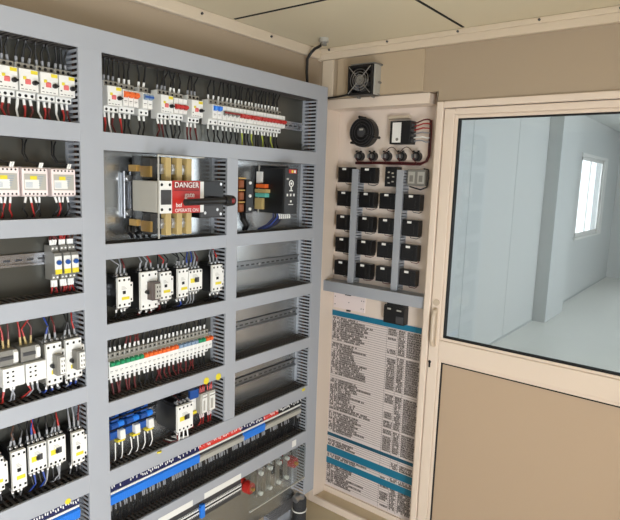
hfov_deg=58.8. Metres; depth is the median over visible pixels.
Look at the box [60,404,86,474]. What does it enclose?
contactor
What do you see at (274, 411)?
block
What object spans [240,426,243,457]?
block
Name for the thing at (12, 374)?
socket
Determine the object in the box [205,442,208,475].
block
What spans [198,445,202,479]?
block
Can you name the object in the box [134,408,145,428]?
socket
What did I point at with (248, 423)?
block
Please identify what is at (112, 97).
circuit breaker
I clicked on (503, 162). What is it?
wall
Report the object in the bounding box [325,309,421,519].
chart
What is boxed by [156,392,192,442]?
contactor
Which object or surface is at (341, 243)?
block
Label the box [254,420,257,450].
block
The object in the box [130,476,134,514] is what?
block
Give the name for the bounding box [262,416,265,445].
block
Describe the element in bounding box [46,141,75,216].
monitoring relay
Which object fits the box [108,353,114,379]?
circuit breaker
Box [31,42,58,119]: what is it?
circuit breaker
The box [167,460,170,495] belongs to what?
block
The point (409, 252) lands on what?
block
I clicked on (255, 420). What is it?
block
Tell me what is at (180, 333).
circuit breaker
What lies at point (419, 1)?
trim
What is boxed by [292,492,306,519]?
conduit
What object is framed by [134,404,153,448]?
plug
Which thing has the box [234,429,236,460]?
block
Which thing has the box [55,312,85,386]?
contactor
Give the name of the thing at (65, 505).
block
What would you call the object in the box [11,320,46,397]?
overload relay
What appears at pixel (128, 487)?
block
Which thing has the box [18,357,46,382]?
socket
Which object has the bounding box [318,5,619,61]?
trim
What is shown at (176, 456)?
block
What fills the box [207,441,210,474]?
block
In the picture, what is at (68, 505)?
block
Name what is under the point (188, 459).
block
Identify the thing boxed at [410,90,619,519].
door
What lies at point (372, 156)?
lamp
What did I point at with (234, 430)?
block
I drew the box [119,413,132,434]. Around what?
socket
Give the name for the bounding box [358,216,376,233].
block
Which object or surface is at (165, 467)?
block
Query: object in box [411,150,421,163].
lamp
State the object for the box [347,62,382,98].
fan
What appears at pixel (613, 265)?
wall
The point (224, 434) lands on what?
block
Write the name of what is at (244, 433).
block
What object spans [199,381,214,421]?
interface relay
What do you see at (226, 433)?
block
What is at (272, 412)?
block
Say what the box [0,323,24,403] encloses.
overload relay
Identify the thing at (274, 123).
circuit breaker
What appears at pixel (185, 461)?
block
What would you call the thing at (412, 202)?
block
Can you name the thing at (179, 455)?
block
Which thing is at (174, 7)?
trim
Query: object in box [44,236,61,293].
circuit breaker
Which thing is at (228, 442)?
block
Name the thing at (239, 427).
block
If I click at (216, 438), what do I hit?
block
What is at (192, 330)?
circuit breaker
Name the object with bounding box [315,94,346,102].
cable
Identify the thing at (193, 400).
socket
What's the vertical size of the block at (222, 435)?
0.166 m
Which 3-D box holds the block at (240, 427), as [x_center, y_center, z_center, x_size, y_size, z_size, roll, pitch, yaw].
[-0.305,0.752,2.300,0.047,0.166,0.009,8,11,38]
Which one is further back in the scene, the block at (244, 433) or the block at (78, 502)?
the block at (244, 433)
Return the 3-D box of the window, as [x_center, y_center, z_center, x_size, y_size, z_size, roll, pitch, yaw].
[4.562,-1.023,8.920,0.042,1.300,1.850,8,11,38]
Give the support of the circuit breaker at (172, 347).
on the rack
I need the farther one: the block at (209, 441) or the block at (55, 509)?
the block at (209, 441)
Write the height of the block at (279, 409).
0.166 m
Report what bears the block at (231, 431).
on the rack
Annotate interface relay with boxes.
[196,384,206,425]
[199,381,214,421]
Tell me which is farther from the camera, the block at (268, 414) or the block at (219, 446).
the block at (268, 414)
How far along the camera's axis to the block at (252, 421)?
2.34 m
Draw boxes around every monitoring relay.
[0,159,19,217]
[16,139,47,217]
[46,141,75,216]
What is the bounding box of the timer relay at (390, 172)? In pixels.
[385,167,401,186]
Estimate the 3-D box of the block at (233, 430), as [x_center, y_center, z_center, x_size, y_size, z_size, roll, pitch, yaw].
[-0.330,0.756,2.268,0.047,0.166,0.008,8,11,38]
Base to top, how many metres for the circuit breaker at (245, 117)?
0.220 m
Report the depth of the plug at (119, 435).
1.81 m
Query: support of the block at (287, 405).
attached to the rack
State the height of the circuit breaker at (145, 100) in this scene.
0.220 m
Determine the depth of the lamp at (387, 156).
2.54 m
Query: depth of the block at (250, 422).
2.33 m
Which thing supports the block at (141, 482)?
attached to the rack
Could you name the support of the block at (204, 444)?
attached to the rack
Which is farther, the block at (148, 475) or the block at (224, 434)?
the block at (224, 434)
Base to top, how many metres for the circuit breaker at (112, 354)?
0.201 m
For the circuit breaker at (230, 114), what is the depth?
2.02 m
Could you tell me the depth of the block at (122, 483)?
1.85 m
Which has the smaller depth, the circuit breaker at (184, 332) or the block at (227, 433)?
the circuit breaker at (184, 332)
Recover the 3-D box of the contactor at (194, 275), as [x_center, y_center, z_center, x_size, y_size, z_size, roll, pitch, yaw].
[-0.435,0.063,1.976,0.077,0.201,0.060,8,11,38]
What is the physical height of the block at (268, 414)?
0.166 m
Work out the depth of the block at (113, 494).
1.83 m
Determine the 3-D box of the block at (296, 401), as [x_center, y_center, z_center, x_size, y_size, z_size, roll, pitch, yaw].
[-0.078,0.718,2.587,0.047,0.166,0.008,8,11,38]
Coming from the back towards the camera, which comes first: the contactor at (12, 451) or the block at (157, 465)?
the block at (157, 465)
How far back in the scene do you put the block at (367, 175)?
2.59 m
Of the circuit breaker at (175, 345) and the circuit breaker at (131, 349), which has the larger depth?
the circuit breaker at (175, 345)
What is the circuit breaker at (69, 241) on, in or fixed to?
on the rack
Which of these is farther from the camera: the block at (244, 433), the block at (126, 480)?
the block at (244, 433)
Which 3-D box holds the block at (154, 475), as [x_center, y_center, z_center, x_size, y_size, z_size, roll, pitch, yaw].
[-0.568,0.792,1.967,0.049,0.166,0.010,8,11,38]
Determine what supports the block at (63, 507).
attached to the rack
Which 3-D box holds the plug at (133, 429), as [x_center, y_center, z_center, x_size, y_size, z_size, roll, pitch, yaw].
[-0.609,0.572,1.867,0.057,0.180,0.048,8,11,38]
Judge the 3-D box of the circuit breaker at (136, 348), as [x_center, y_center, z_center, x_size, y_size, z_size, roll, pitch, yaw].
[-0.582,0.333,1.845,0.070,0.201,0.017,8,11,38]
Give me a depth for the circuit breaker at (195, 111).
1.90 m
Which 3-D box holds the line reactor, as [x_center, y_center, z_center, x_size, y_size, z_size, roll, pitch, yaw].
[-0.266,-0.215,2.137,0.081,0.208,0.090,8,11,38]
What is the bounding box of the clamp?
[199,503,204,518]
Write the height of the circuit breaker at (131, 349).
0.201 m
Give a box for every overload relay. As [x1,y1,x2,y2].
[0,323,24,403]
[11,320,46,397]
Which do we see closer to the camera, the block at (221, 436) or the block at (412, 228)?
the block at (221, 436)
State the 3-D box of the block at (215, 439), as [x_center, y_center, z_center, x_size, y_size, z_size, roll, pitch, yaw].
[-0.390,0.765,2.193,0.047,0.166,0.009,8,11,38]
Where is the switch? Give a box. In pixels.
[126,154,235,238]
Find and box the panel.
[308,92,437,519]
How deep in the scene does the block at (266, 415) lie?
2.41 m
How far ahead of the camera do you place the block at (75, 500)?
1.72 m
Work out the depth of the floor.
6.42 m
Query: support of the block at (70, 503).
attached to the rack
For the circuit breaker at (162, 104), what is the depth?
1.80 m
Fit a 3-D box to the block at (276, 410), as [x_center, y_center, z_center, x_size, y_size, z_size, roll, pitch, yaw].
[-0.167,0.731,2.474,0.047,0.166,0.009,8,11,38]
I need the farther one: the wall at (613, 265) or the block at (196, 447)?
the wall at (613, 265)
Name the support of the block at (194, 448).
attached to the rack
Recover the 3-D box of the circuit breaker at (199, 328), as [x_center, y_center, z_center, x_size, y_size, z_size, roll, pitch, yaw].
[-0.404,0.306,2.068,0.070,0.201,0.017,8,11,38]
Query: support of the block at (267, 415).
on the rack
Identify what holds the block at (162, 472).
attached to the rack
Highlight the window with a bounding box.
[573,153,608,240]
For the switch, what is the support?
attached to the rack
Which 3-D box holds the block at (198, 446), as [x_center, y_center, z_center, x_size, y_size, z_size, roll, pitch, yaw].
[-0.444,0.773,2.124,0.049,0.166,0.009,8,11,38]
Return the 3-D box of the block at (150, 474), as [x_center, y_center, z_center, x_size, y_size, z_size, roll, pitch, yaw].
[-0.577,0.793,1.955,0.049,0.166,0.009,8,11,38]
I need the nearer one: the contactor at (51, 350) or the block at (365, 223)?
the contactor at (51, 350)
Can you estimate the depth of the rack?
1.87 m
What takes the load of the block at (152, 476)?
attached to the rack
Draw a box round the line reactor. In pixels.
[237,177,252,230]
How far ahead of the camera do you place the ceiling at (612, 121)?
8.42 m
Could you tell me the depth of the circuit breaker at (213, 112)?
1.97 m
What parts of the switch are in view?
plate, danger plate, handle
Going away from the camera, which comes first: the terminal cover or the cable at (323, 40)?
the cable at (323, 40)
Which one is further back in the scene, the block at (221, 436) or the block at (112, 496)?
the block at (221, 436)
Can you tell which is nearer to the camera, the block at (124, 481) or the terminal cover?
the block at (124, 481)
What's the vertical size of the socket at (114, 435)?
0.075 m
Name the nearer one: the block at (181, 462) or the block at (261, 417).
the block at (181, 462)
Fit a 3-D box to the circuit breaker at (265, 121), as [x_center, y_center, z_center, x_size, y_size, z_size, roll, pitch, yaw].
[-0.195,-0.557,2.172,0.071,0.220,0.054,8,11,38]
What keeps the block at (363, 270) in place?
attached to the panel
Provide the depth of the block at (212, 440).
2.17 m
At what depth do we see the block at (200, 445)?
2.12 m
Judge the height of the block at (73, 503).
0.166 m
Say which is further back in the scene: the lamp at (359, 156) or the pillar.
the pillar
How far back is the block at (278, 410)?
2.47 m
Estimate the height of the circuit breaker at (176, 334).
0.201 m
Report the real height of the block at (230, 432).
0.166 m
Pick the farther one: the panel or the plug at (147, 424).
the panel
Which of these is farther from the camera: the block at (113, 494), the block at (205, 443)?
the block at (205, 443)
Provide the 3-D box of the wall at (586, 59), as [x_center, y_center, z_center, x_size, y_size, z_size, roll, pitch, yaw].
[1.038,0.284,2.070,2.525,2.307,0.110,8,11,38]
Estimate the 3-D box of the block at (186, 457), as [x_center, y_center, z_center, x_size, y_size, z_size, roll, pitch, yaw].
[-0.478,0.778,2.080,0.049,0.166,0.009,8,11,38]
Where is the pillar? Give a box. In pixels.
[532,115,581,322]
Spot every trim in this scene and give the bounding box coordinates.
[129,0,320,58]
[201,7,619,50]
[234,0,463,27]
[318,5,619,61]
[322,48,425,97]
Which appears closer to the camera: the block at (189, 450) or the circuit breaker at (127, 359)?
the circuit breaker at (127, 359)
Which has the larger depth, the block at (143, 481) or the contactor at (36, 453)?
the block at (143, 481)
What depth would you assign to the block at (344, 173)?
2.67 m
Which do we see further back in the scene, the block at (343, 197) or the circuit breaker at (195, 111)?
the block at (343, 197)
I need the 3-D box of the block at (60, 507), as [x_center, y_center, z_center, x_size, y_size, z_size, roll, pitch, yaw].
[-0.777,0.812,1.701,0.049,0.166,0.009,8,11,38]
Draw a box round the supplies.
[389,119,430,144]
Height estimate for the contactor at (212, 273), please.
0.201 m
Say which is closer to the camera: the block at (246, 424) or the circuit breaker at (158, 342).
the circuit breaker at (158, 342)
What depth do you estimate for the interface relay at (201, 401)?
2.08 m
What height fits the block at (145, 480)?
0.166 m
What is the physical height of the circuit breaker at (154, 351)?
0.201 m
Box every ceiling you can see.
[176,0,619,48]
[585,114,619,131]
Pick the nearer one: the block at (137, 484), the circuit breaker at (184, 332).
the block at (137, 484)
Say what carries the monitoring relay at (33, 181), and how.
on the rack
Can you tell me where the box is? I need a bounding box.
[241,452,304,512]
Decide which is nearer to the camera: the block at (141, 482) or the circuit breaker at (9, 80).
the circuit breaker at (9, 80)
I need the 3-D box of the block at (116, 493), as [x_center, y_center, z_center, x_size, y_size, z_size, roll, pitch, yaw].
[-0.661,0.806,1.850,0.049,0.166,0.010,8,11,38]
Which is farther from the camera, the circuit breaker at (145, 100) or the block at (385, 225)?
the block at (385, 225)
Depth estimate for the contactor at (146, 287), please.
1.79 m
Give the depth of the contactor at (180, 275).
1.91 m
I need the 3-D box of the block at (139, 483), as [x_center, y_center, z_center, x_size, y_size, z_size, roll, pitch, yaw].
[-0.607,0.798,1.918,0.049,0.166,0.009,8,11,38]
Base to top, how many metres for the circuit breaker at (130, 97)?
0.220 m
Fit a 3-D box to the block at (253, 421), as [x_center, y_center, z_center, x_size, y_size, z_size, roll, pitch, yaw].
[-0.255,0.745,2.361,0.049,0.166,0.010,8,11,38]
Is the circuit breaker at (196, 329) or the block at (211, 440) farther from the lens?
the block at (211, 440)
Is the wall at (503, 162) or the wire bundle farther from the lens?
the wall at (503, 162)
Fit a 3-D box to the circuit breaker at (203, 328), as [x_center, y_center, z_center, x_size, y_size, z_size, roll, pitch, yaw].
[-0.393,0.304,2.082,0.070,0.201,0.017,8,11,38]
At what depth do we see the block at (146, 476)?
1.93 m
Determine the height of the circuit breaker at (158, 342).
0.201 m
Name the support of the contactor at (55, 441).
on the rack
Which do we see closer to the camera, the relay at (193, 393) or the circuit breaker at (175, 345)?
the circuit breaker at (175, 345)
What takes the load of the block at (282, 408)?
on the rack
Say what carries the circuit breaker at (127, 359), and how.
attached to the rack
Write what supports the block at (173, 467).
attached to the rack
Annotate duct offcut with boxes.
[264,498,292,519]
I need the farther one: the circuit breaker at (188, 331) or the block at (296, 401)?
the block at (296, 401)
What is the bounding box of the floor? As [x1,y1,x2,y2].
[306,277,619,519]
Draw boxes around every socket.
[0,362,24,388]
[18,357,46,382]
[109,422,119,440]
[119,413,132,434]
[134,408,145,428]
[190,398,195,409]
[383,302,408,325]
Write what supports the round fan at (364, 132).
attached to the panel
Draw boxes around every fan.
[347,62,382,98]
[350,116,380,147]
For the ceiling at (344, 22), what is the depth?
2.02 m
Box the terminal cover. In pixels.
[333,292,365,312]
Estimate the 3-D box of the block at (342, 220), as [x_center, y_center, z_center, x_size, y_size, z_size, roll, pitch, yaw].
[0.175,-0.181,2.722,0.084,0.086,0.052,8,11,38]
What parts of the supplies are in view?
label plate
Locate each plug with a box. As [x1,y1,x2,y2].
[109,414,125,460]
[119,409,140,454]
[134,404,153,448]
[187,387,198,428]
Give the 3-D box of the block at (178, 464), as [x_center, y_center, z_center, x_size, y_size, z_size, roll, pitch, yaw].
[-0.502,0.782,2.050,0.049,0.166,0.009,8,11,38]
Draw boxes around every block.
[54,508,57,519]
[57,507,60,519]
[59,506,62,519]
[62,505,65,519]
[64,504,67,519]
[67,504,70,519]
[69,501,72,519]
[72,500,75,519]
[74,499,77,519]
[77,498,79,519]
[111,486,113,514]
[112,485,115,519]
[114,484,117,519]
[117,483,119,519]
[119,482,122,519]
[120,481,124,519]
[123,480,126,518]
[125,479,128,516]
[127,478,130,515]
[129,477,132,515]
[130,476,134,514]
[134,475,136,512]
[136,474,138,511]
[137,473,140,507]
[138,473,142,510]
[141,472,144,508]
[142,471,146,508]
[145,470,148,506]
[147,469,150,505]
[148,468,152,505]
[151,467,154,499]
[151,467,155,503]
[153,466,157,502]
[155,465,159,501]
[159,464,161,499]
[160,463,163,495]
[162,462,165,498]
[163,462,167,497]
[165,461,168,496]
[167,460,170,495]
[168,459,172,494]
[171,458,174,493]
[172,457,175,492]
[175,456,177,490]
[176,456,179,490]
[178,454,182,489]
[179,455,181,487]
[182,453,184,487]
[183,452,186,487]
[184,452,188,486]
[185,451,189,486]
[188,450,191,484]
[190,450,193,483]
[191,449,194,482]
[193,448,196,481]
[195,447,197,480]
[196,445,200,480]
[196,446,199,477]
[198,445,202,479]
[201,444,204,477]
[202,444,205,476]
[204,443,207,474]
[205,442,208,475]
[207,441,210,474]
[209,440,211,473]
[210,440,213,471]
[212,439,214,472]
[213,439,216,469]
[215,438,217,470]
[216,437,219,469]
[218,436,220,469]
[219,435,223,468]
[220,436,222,463]
[223,434,225,465]
[224,433,226,465]
[225,433,228,465]
[227,432,229,459]
[228,432,231,463]
[229,431,232,463]
[231,430,234,462]
[232,430,235,461]
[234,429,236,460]
[235,428,238,460]
[236,427,239,459]
[238,427,241,458]
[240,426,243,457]
[240,427,242,450]
[242,425,245,456]
[245,424,248,454]
[246,423,249,454]
[247,423,250,452]
[248,422,252,453]
[250,421,253,452]
[251,421,254,450]
[253,420,256,450]
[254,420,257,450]
[257,418,260,448]
[259,417,262,447]
[260,417,263,446]
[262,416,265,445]
[263,415,267,445]
[265,415,268,443]
[266,414,269,443]
[269,412,273,442]
[271,411,274,441]
[273,410,276,440]
[276,410,279,438]
[277,409,280,438]
[280,408,282,436]
[284,405,287,434]
[290,403,294,431]
[294,401,297,429]
[334,259,347,276]
[335,236,348,254]
[336,214,349,231]
[337,191,350,208]
[338,167,356,184]
[356,262,374,280]
[357,239,375,257]
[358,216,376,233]
[359,192,378,209]
[360,167,379,185]
[375,265,391,283]
[377,241,392,259]
[378,217,393,236]
[379,193,395,211]
[399,268,419,288]
[400,244,420,263]
[402,219,422,238]
[403,194,423,213]
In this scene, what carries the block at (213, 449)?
attached to the rack
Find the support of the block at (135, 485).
attached to the rack
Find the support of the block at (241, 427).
attached to the rack
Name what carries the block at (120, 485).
attached to the rack
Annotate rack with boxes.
[0,4,327,519]
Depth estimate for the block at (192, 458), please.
2.09 m
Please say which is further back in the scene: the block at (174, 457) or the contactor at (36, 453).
the block at (174, 457)
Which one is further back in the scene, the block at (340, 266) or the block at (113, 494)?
the block at (340, 266)
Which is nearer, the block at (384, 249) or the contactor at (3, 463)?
the contactor at (3, 463)
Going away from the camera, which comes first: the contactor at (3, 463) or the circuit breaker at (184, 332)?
the contactor at (3, 463)
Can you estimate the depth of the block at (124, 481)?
1.86 m
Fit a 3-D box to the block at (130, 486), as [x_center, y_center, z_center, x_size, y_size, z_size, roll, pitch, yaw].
[-0.626,0.801,1.893,0.049,0.166,0.008,8,11,38]
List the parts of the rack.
din rail, mounting plate, mounting plate, mounting plate, mounting plate, din rail, mounting plate, mounting plate, din rail, din rail, din rail, din rail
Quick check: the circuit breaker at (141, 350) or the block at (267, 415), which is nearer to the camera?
the circuit breaker at (141, 350)
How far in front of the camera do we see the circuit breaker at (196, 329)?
2.05 m
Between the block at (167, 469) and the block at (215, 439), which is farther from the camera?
the block at (215, 439)
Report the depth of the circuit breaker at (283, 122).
2.25 m
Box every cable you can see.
[305,37,328,82]
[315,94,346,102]
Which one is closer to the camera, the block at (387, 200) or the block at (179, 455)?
the block at (179, 455)
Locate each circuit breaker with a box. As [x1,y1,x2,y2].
[0,35,18,115]
[11,39,38,117]
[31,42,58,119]
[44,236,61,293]
[52,46,76,121]
[56,235,70,292]
[65,235,78,290]
[102,57,122,132]
[108,339,119,394]
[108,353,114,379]
[111,339,124,392]
[116,338,129,391]
[117,60,139,133]
[121,336,134,389]
[123,335,139,388]
[128,334,143,387]
[132,64,153,135]
[135,333,148,385]
[140,332,152,384]
[144,331,157,382]
[149,330,161,381]
[151,68,174,137]
[153,329,165,380]
[158,328,170,379]
[162,327,174,377]
[166,326,178,376]
[167,71,188,138]
[170,325,182,374]
[174,324,186,373]
[178,323,190,371]
[181,75,204,140]
[182,322,194,371]
[186,322,198,370]
[190,321,201,368]
[194,320,205,367]
[198,319,209,365]
[201,318,212,365]
[202,80,222,141]
[214,82,240,143]
[231,85,251,144]
[243,88,261,145]
[252,90,271,146]
[259,92,280,147]
[273,94,286,148]
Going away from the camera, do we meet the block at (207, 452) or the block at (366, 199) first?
the block at (207, 452)
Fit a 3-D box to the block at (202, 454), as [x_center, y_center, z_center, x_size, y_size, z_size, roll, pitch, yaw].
[-0.429,0.771,2.144,0.047,0.166,0.008,8,11,38]
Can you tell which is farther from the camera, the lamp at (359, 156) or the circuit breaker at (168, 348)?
the lamp at (359, 156)
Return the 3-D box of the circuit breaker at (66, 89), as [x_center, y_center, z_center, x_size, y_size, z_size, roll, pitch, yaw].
[-0.692,-0.490,1.544,0.071,0.203,0.046,8,11,38]
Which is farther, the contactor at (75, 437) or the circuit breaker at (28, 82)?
the contactor at (75, 437)
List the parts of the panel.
sill, mounting rail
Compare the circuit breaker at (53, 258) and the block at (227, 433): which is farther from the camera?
the block at (227, 433)
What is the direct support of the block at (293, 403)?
on the rack
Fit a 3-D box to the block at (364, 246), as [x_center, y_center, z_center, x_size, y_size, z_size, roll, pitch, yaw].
[0.273,-0.055,2.660,0.084,0.086,0.052,8,11,38]
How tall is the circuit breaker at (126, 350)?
0.201 m
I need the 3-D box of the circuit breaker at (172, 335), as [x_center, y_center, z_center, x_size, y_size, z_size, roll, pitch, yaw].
[-0.482,0.318,1.971,0.070,0.201,0.018,8,11,38]
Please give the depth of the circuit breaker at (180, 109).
1.85 m
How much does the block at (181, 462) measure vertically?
0.166 m
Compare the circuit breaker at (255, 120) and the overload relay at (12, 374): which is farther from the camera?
the circuit breaker at (255, 120)
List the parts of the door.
handle, panel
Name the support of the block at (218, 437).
on the rack
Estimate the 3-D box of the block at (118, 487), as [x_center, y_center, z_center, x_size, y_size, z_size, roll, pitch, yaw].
[-0.656,0.805,1.857,0.049,0.166,0.009,8,11,38]
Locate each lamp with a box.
[354,151,364,162]
[367,151,377,162]
[381,151,391,162]
[396,150,406,162]
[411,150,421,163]
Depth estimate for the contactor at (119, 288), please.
1.74 m
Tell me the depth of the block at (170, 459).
2.01 m
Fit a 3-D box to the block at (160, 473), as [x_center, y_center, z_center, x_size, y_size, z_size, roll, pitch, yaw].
[-0.552,0.789,1.988,0.049,0.166,0.009,8,11,38]
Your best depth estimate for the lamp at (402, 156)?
2.49 m
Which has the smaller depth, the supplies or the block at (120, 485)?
the block at (120, 485)
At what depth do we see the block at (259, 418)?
2.37 m
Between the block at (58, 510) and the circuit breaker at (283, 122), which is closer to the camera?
the block at (58, 510)
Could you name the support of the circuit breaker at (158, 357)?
on the rack
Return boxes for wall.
[0,0,320,519]
[305,23,619,511]
[447,115,619,344]
[606,157,619,278]
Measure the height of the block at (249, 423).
0.166 m
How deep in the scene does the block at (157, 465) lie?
1.97 m
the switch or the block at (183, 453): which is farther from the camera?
the block at (183, 453)
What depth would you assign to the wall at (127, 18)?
1.97 m
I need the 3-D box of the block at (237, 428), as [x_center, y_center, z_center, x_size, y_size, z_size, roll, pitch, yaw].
[-0.315,0.753,2.288,0.047,0.166,0.009,8,11,38]
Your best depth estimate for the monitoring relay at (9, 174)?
1.44 m
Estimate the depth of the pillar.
6.94 m
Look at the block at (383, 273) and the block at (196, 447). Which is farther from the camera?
the block at (383, 273)
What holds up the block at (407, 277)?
attached to the panel
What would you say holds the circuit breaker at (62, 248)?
on the rack
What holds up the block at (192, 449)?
attached to the rack
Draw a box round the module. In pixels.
[407,168,428,189]
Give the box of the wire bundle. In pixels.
[355,120,432,165]
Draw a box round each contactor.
[0,424,26,499]
[0,452,7,503]
[17,417,46,492]
[34,316,65,392]
[36,412,65,485]
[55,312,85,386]
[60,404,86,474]
[106,258,132,318]
[127,256,160,314]
[151,254,172,310]
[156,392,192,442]
[165,252,187,307]
[182,251,201,304]
[199,249,223,300]
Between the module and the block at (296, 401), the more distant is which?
the block at (296, 401)
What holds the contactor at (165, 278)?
on the rack
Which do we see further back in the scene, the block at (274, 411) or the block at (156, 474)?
the block at (274, 411)
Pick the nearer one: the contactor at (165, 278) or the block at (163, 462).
the contactor at (165, 278)
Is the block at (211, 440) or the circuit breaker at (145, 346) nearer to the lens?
the circuit breaker at (145, 346)

